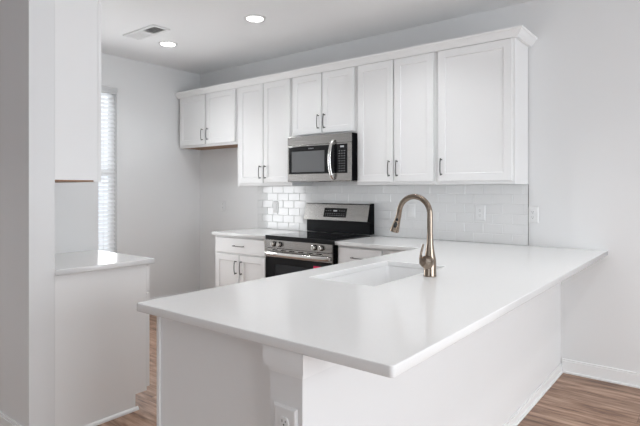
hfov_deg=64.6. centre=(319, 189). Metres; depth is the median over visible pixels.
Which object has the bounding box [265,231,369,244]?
cooktop
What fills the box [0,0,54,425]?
wall
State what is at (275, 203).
light switch
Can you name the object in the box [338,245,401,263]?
base cabinet
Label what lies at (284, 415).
wall outlet
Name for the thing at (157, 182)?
wall
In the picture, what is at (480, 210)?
wall outlet
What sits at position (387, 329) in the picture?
countertop
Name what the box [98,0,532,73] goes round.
ceiling
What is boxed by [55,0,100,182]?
upper cabinet
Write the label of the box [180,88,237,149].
upper cabinet
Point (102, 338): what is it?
base cabinet
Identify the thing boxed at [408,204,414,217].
light switch
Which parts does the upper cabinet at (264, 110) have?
door, door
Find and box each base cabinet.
[55,264,148,425]
[157,316,269,425]
[216,235,265,286]
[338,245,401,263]
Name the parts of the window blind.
cord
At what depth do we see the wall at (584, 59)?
3.60 m
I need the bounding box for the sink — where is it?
[325,266,423,285]
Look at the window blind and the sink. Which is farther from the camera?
the window blind
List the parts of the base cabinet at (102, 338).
shoe molding, drawer, door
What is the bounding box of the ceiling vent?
[123,24,169,39]
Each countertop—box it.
[55,250,153,275]
[137,236,607,377]
[212,228,299,238]
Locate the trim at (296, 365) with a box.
[263,344,335,379]
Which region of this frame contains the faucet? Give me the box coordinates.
[390,194,436,276]
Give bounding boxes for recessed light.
[158,41,177,46]
[244,15,265,22]
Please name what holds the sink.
in the countertop at (387, 329)
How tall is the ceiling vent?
0.012 m
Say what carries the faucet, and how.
on the countertop at (387, 329)
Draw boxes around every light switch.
[273,201,277,212]
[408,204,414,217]
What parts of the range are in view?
handle, door glass, control panel, oven door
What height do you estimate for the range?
1.182 m
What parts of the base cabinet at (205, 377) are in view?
scribe molding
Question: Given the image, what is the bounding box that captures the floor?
[97,314,639,425]
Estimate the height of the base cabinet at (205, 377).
0.859 m
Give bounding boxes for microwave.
[288,132,356,181]
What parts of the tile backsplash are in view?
edge trim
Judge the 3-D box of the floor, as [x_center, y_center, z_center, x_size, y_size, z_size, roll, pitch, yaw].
[-0.326,1.367,0.810,8.680,0.125,7.240,0,0,38]
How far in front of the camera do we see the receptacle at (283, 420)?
1.42 m
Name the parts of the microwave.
door, door glass, handle, control panel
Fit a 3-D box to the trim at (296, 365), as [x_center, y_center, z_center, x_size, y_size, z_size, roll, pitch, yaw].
[0.789,0.483,2.551,0.152,0.074,2.884,0,0,38]
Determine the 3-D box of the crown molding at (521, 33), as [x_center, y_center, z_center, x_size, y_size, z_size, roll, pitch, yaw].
[-0.042,-1.094,4.811,3.916,0.060,0.372,0,0,38]
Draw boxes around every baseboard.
[0,411,21,425]
[149,290,197,299]
[503,363,562,425]
[562,358,639,388]
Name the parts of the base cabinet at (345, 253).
drawer, filler panel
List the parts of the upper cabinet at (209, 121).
door, panel, door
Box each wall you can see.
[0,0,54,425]
[55,182,97,253]
[101,53,199,298]
[200,0,639,372]
[270,282,560,425]
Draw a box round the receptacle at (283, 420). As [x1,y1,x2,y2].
[279,416,288,425]
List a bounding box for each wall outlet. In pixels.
[274,401,297,425]
[475,205,485,220]
[529,206,538,222]
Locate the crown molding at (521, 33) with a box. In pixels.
[174,25,537,98]
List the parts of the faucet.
spout, lever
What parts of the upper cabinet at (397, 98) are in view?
door, door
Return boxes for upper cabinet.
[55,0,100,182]
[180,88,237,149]
[238,79,311,185]
[292,67,356,136]
[357,52,436,184]
[437,38,527,184]
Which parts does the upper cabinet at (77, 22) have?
panel, door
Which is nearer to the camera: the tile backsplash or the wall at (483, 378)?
the wall at (483, 378)
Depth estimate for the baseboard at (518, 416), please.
3.09 m
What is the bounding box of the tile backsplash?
[257,182,528,245]
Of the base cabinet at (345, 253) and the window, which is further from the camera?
the window
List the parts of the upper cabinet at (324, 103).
door, door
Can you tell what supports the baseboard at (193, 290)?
attached to the wall at (157, 182)
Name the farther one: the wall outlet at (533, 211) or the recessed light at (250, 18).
the recessed light at (250, 18)
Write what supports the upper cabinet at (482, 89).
attached to the wall at (584, 59)
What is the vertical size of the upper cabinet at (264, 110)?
1.033 m
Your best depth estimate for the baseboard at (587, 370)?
3.47 m
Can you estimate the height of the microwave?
0.414 m
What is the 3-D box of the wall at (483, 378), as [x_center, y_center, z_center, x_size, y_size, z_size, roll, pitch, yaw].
[0.794,0.888,2.557,0.122,0.884,2.870,0,0,38]
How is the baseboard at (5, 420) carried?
attached to the wall at (27, 27)
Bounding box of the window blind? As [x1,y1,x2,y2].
[98,86,116,252]
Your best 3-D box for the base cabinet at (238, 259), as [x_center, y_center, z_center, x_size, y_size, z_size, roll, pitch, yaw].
[-0.583,0.875,5.052,0.742,0.859,0.665,0,0,38]
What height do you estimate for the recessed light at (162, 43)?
0.009 m
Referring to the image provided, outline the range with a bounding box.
[265,203,373,277]
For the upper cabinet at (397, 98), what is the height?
1.033 m
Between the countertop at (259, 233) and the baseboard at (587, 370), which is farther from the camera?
the countertop at (259, 233)
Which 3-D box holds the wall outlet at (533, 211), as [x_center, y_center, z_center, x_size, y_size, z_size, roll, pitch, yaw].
[1.580,0.184,3.758,0.080,0.122,0.010,0,0,38]
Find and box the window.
[101,94,113,251]
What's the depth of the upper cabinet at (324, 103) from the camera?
4.55 m
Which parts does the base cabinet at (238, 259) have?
door, drawer, door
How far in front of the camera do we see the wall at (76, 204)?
3.40 m
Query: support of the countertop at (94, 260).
on the base cabinet at (102, 338)

